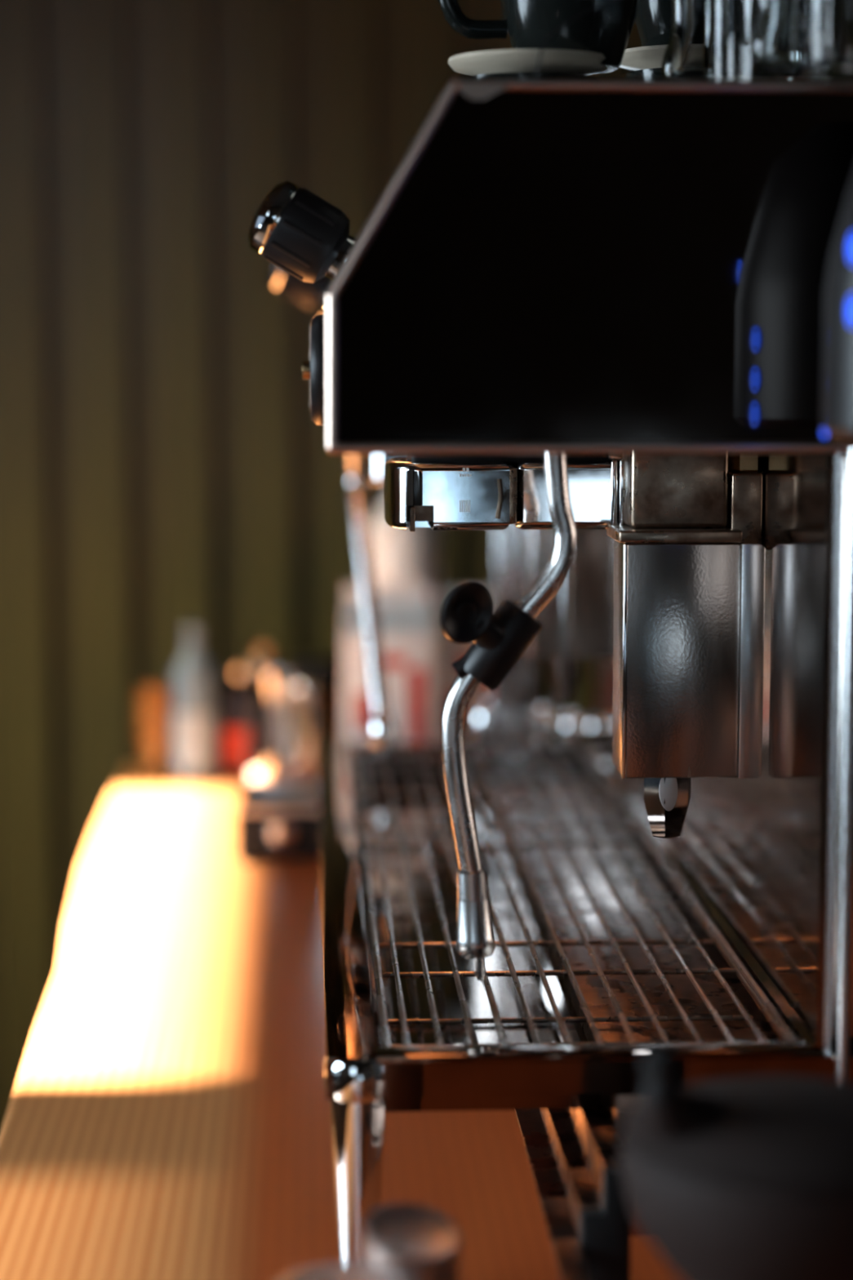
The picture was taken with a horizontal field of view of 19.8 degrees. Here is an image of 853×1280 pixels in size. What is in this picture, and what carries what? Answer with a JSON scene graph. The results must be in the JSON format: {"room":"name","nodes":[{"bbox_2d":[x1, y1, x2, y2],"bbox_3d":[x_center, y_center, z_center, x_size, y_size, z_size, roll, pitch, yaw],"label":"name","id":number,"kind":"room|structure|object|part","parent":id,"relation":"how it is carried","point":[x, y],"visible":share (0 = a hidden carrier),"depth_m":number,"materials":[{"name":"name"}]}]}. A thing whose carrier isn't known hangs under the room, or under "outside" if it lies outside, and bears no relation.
{"room":"cafe","nodes":[
{"label":"cafe","id":0,"kind":"room"},
{"bbox_2d":[0,0,642,1130],"bbox_3d":[0.012,-0.397,2.850,4.100,2.750,0.054,0,6,-3],"label":"curtain","id":1,"kind":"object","parent":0,"point":[166,468],"depth_m":2.83,"materials":[{"name":"fabric"}]},
{"bbox_3d":[0.134,1.304,0.486,4.300,0.100,5.460,0,6,-3],"label":"floor","id":2,"kind":"structure","parent":0,"visible":0},
{"bbox_3d":[0.519,0.713,1.467,1.330,0.854,2.064,0,6,-3],"label":"base cabinet","id":3,"kind":"object","parent":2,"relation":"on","visible":0},
{"bbox_2d":[0,764,681,1279],"bbox_3d":[0.491,0.266,1.411,1.488,0.045,2.194,0,6,-3],"label":"countertop","id":4,"kind":"structure","parent":3,"relation":"on","point":[167,1117],"depth_m":1.33,"materials":[{"name":"brown wood"}]},
{"bbox_2d":[136,683,171,780],"bbox_3d":[-0.263,0.089,2.369,0.034,0.091,0.034,0,6,-3],"label":"tumbler","id":5,"kind":"object","parent":4,"relation":"on","point":[153,700],"visible":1,"depth_m":2.36,"materials":[{"name":"orange glass"}]},
{"bbox_2d":[172,625,216,783],"bbox_3d":[-0.224,0.061,2.357,0.042,0.150,0.042,0,6,-3],"label":"plastic bottle","id":6,"kind":"object","parent":4,"relation":"on","point":[193,713],"visible":1,"depth_m":2.34,"materials":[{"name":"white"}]},
{"bbox_2d":[220,664,252,779],"bbox_3d":[-0.182,0.079,2.381,0.038,0.109,0.038,0,6,-3],"label":"bottle","id":7,"kind":"object","parent":4,"relation":"on","point":[236,701],"visible":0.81,"depth_m":2.37,"materials":[{"name":"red glass"}]},
{"bbox_2d":[245,642,277,688],"bbox_3d":[-0.160,0.067,2.401,0.034,0.128,0.034,0,6,-3],"label":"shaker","id":8,"kind":"object","parent":4,"relation":"on","point":[262,655],"visible":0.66,"depth_m":2.38,"materials":[{"name":"brown"}]},
{"bbox_2d":[245,657,277,688],"bbox_3d":[-0.160,0.072,2.402,0.034,0.119,0.034,0,6,-3],"label":"bottle","id":9,"kind":"object","parent":8,"relation":"on","point":[255,663],"depth_m":2.39,"materials":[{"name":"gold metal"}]},
{"bbox_2d":[236,780,320,863],"bbox_3d":[-0.090,0.150,2.026,0.130,0.047,0.138,0,6,-3],"label":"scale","id":10,"kind":"object","parent":4,"relation":"on","point":[276,820],"visible":0.65,"depth_m":1.97,"materials":[{"name":"black"}]},
{"bbox_3d":[-0.090,0.129,2.027,0.122,0.006,0.124,0,6,-3],"label":"weighing plate","id":11,"kind":"part","parent":10,"relation":"part of","materials":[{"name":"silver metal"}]},
{"bbox_2d":[246,668,311,781],"bbox_3d":[-0.138,0.086,2.293,0.062,0.114,0.051,0,6,-3],"label":"milk jug","id":12,"kind":"object","parent":4,"relation":"on","point":[273,748],"visible":0.8,"depth_m":2.27,"materials":[{"name":"silver metal"}]},
{"bbox_3d":[-0.117,0.081,2.276,0.025,0.082,0.006,4,8,31],"label":"handle","id":13,"kind":"part","parent":12,"relation":"part of","materials":[{"name":"silver metal"}]},
{"bbox_2d":[287,655,343,742],"bbox_3d":[-0.101,0.074,2.415,0.072,0.110,0.072,0,6,-3],"label":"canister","id":14,"kind":"object","parent":4,"relation":"on","point":[324,671],"visible":0.42,"depth_m":2.38,"materials":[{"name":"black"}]},
{"bbox_3d":[-0.101,0.026,2.409,0.072,0.014,0.072,0,6,-3],"label":"lid","id":15,"kind":"part","parent":14,"relation":"part of","materials":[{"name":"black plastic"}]},
{"bbox_2d":[292,683,338,780],"bbox_3d":[-0.113,0.089,2.366,0.056,0.091,0.042,0,6,-3],"label":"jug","id":16,"kind":"object","parent":4,"relation":"on","point":[308,770],"visible":0.46,"depth_m":2.35,"materials":[{"name":"silver metal"}]},
{"bbox_3d":[-0.097,0.083,2.379,0.025,0.066,0.006,-4,8,-31],"label":"handle","id":17,"kind":"part","parent":16,"relation":"part of","materials":[{"name":"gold metal"}]},
{"bbox_2d":[280,1263,417,1279],"bbox_3d":[-0.027,0.263,0.834,0.056,0.091,0.056,0,6,-3],"label":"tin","id":18,"kind":"object","parent":4,"relation":"on","point":[336,1271],"visible":1,"depth_m":0.84,"materials":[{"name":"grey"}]},
{"bbox_2d":[342,583,432,742],"bbox_3d":[-0.034,0.057,2.118,0.075,0.211,0.076,0,6,-3],"label":"milk carton","id":19,"kind":"object","parent":4,"relation":"on","point":[404,610],"visible":0.56,"depth_m":2.08,"materials":[{"name":"white cardboard"}]},
{"bbox_2d":[355,655,426,742],"bbox_3d":[-0.031,0.050,2.079,0.060,0.074,0.001,0,6,-3],"label":"print","id":20,"kind":"object","parent":19,"relation":"attached to","point":[405,675],"depth_m":2.08,"materials":[{"name":"red"}]},
{"bbox_2d":[368,502,441,742],"bbox_3d":[-0.021,0.000,2.276,0.070,0.290,0.070,0,6,-3],"label":"bottle","id":21,"kind":"object","parent":4,"relation":"on","point":[399,557],"visible":0.19,"depth_m":2.24,"materials":[{"name":"white"}]},
{"bbox_2d":[364,1203,460,1279],"bbox_3d":[-0.005,0.255,0.895,0.035,0.092,0.035,0,6,-3],"label":"steel canister","id":22,"kind":"object","parent":4,"relation":"on","point":[421,1242],"visible":1,"depth_m":0.89,"materials":[{"name":"grey metal"}]},
{"bbox_2d":[435,589,493,742],"bbox_3d":[0.038,0.057,2.153,0.058,0.204,0.058,0,6,-3],"label":"milk carton","id":23,"kind":"object","parent":4,"relation":"on","point":[447,651],"visible":0.21,"depth_m":2.12,"materials":[{"name":"white"}]},
{"bbox_2d":[447,655,493,702],"bbox_3d":[0.041,0.049,2.123,0.046,0.071,0.001,0,6,-3],"label":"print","id":24,"kind":"object","parent":23,"relation":"attached to","point":[482,693],"depth_m":2.12},
{"bbox_2d":[246,77,852,1279],"bbox_3d":[0.170,-0.014,1.399,0.528,0.514,0.965,0,6,-3],"label":"espresso machine","id":25,"kind":"object","parent":4,"relation":"on","point":[579,322],"depth_m":1.08,"materials":[{"name":"grey metal"}]},
{"bbox_3d":[-0.081,-0.243,1.641,0.041,0.043,0.038,0,6,-3],"label":"steam knob","id":26,"kind":"part","parent":25,"relation":"part of","materials":[{"name":"black plastic"}]},
{"bbox_3d":[-0.055,-0.184,1.115,0.041,0.043,0.038,0,6,-3],"label":"steam knob","id":27,"kind":"part","parent":25,"relation":"part of","materials":[{"name":"black plastic"}]},
{"bbox_3d":[-0.052,-0.123,1.112,0.001,0.041,0.041,0,6,-3],"label":"gauge glass","id":28,"kind":"part","parent":25,"relation":"part of","materials":[{"name":"black"}]},
{"bbox_3d":[-0.069,0.145,1.867,0.025,0.092,0.025,0,6,-3],"label":"leg","id":29,"kind":"part","parent":25,"relation":"part of","materials":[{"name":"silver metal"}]},
{"bbox_3d":[-0.029,0.238,1.043,0.025,0.092,0.025,0,6,-3],"label":"leg","id":30,"kind":"part","parent":25,"relation":"part of","materials":[{"name":"silver metal"}]},
{"bbox_3d":[0.067,-0.047,1.850,0.032,0.258,0.019,0,6,-3],"label":"post","id":31,"kind":"part","parent":25,"relation":"part of","materials":[{"name":"silver metal"}]},
{"bbox_2d":[466,71,598,78],"bbox_3d":[0.047,-0.248,1.123,0.064,0.016,0.064,0,6,-3],"label":"cup","id":32,"kind":"object","parent":25,"relation":"on","point":[517,74],"visible":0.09,"depth_m":1.09,"materials":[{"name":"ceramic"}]},
{"bbox_2d":[447,48,607,75],"bbox_3d":[0.047,-0.261,1.121,0.075,0.009,0.075,0,6,-3],"label":"saucer","id":33,"kind":"object","parent":32,"relation":"on","point":[505,60],"visible":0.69,"depth_m":1.09,"materials":[{"name":"beige ceramic"}]},
{"bbox_2d":[438,0,638,73],"bbox_3d":[0.058,-0.302,1.122,0.088,0.080,0.072,4,8,31],"label":"mug","id":34,"kind":"object","parent":33,"relation":"on","point":[606,29],"visible":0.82,"depth_m":1.10,"materials":[{"name":"black ceramic"}]},
{"bbox_3d":[0.020,-0.305,1.115,0.034,0.061,0.008,0,6,-3],"label":"handle","id":35,"kind":"part","parent":34,"relation":"part of","materials":[{"name":"black ceramic"}]},
{"bbox_3d":[0.065,-0.073,1.209,0.048,0.033,0.066,0,6,-3],"label":"casing","id":36,"kind":"part","parent":25,"relation":"part of","materials":[{"name":"silver metal"}]},
{"bbox_3d":[0.093,0.026,1.643,0.024,0.031,0.021,-2,7,-18],"label":"spout","id":37,"kind":"part","parent":25,"relation":"part of","materials":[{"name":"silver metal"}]},
{"bbox_3d":[0.051,0.133,1.457,0.180,0.015,0.824,0,6,-3],"label":"wire grate","id":38,"kind":"part","parent":25,"relation":"part of","materials":[{"name":"silver metal"}]},
{"bbox_2d":[535,0,616,78],"bbox_3d":[0.076,-0.254,1.023,0.060,0.039,0.001,0,6,-3],"label":"cable","id":39,"kind":"object","parent":25,"relation":"on","point":[610,1],"visible":0.99,"depth_m":1.02,"materials":[{"name":"black plastic"}]},
{"bbox_3d":[0.065,0.226,1.016,0.032,0.032,0.049,0,6,-3],"label":"step rail","id":40,"kind":"part","parent":25,"relation":"part of","materials":[{"name":"metal"}]},
{"bbox_3d":[0.052,0.135,1.458,0.230,0.018,0.860,0,6,-3],"label":"tray frame","id":41,"kind":"part","parent":25,"relation":"part of","materials":[{"name":"metal"}]},
{"bbox_3d":[0.206,-0.152,1.004,0.490,0.146,0.005,0,6,-3],"label":"panel","id":42,"kind":"part","parent":25,"relation":"part of","materials":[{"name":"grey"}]},
{"bbox_2d":[626,66,690,79],"bbox_3d":[0.127,-0.261,1.186,0.060,0.026,0.060,0,6,-3],"label":"cup","id":43,"kind":"object","parent":25,"relation":"on","point":[649,73],"visible":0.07,"depth_m":1.17,"materials":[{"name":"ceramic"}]},
{"bbox_2d":[619,44,703,70],"bbox_3d":[0.127,-0.279,1.184,0.075,0.009,0.075,0,6,-3],"label":"saucer","id":44,"kind":"object","parent":43,"relation":"on","point":[639,58],"visible":0.2,"depth_m":1.16,"materials":[{"name":"beige ceramic"}]},
{"bbox_2d":[635,0,703,46],"bbox_3d":[0.137,-0.319,1.181,0.084,0.080,0.070,0,6,-3],"label":"mug","id":45,"kind":"object","parent":44,"relation":"on","point":[653,20],"visible":0.15,"depth_m":1.16,"materials":[{"name":"black ceramic"}]},
{"bbox_3d":[0.116,0.079,1.176,0.024,0.031,0.021,-2,7,-18],"label":"spout","id":46,"kind":"part","parent":25,"relation":"part of","materials":[{"name":"silver metal"}]},
{"bbox_3d":[0.117,-0.051,1.166,0.058,0.006,0.051,0,6,-3],"label":"box lid","id":47,"kind":"part","parent":25,"relation":"part of","materials":[{"name":"metal"}]},
{"bbox_3d":[0.146,0.014,1.449,0.002,0.284,0.852,0,6,-3],"label":"panel","id":48,"kind":"part","parent":25,"relation":"part of","materials":[{"name":"silver metal"}]},
{"bbox_2d":[661,0,797,79],"bbox_3d":[0.152,-0.294,1.085,0.078,0.115,0.068,4,8,33],"label":"glass mug","id":49,"kind":"object","parent":25,"relation":"on","point":[728,24],"visible":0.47,"depth_m":1.07,"materials":[{"name":"clear glass"}]},
{"bbox_3d":[0.115,-0.294,1.081,0.022,0.102,0.014,0,6,-3],"label":"handle","id":50,"kind":"part","parent":49,"relation":"part of","materials":[{"name":"clear glass"}]},
{"bbox_2d":[751,0,852,80],"bbox_3d":[0.188,-0.287,1.017,0.083,0.115,0.073,-5,8,-40],"label":"glass mug","id":51,"kind":"object","parent":25,"relation":"on","point":[824,51],"visible":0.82,"depth_m":1.01,"materials":[{"name":"clear glass"}]},
{"bbox_3d":[0.147,-0.287,1.018,0.023,0.102,0.014,0,6,-3],"label":"handle","id":52,"kind":"part","parent":51,"relation":"part of","materials":[{"name":"clear glass"}]},
{"bbox_3d":[0.170,0.052,1.028,0.006,0.265,0.006,1,7,8],"label":"corner post","id":53,"kind":"part","parent":25,"relation":"part of","materials":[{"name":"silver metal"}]},
{"bbox_3d":[0.176,0.061,1.022,0.007,0.282,0.007,0,6,-3],"label":"corner post","id":54,"kind":"part","parent":25,"relation":"part of","materials":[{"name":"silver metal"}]},
{"bbox_2d":[618,1045,852,1279],"bbox_3d":[0.124,0.219,0.837,0.116,0.176,0.116,0,6,-3],"label":"lidded pot","id":55,"kind":"object","parent":4,"relation":"on","point":[748,1177],"visible":1,"depth_m":0.79,"materials":[{"name":"black ceramic"}]},
{"bbox_3d":[0.087,0.164,0.823,0.043,0.043,0.032,-4,7,-31],"label":"spout","id":56,"kind":"part","parent":55,"relation":"part of","materials":[{"name":"black ceramic"}]},
{"bbox_3d":[0.124,0.238,0.839,0.116,0.139,0.116,0,6,-3],"label":"pot","id":57,"kind":"part","parent":55,"relation":"part of","materials":[{"name":"black ceramic"}]},
{"bbox_3d":[0.124,0.161,0.830,0.114,0.016,0.114,0,6,-3],"label":"lid","id":58,"kind":"part","parent":55,"relation":"part of","materials":[{"name":"black ceramic"}]},
{"bbox_2d":[822,176,852,440],"bbox_3d":[0.236,0.043,0.925,0.176,0.507,0.105,0,6,-3],"label":"coffee grinder","id":59,"kind":"object","parent":4,"relation":"on","point":[837,342],"visible":1,"depth_m":0.90,"materials":[{"name":"black plastic"}]}
]}

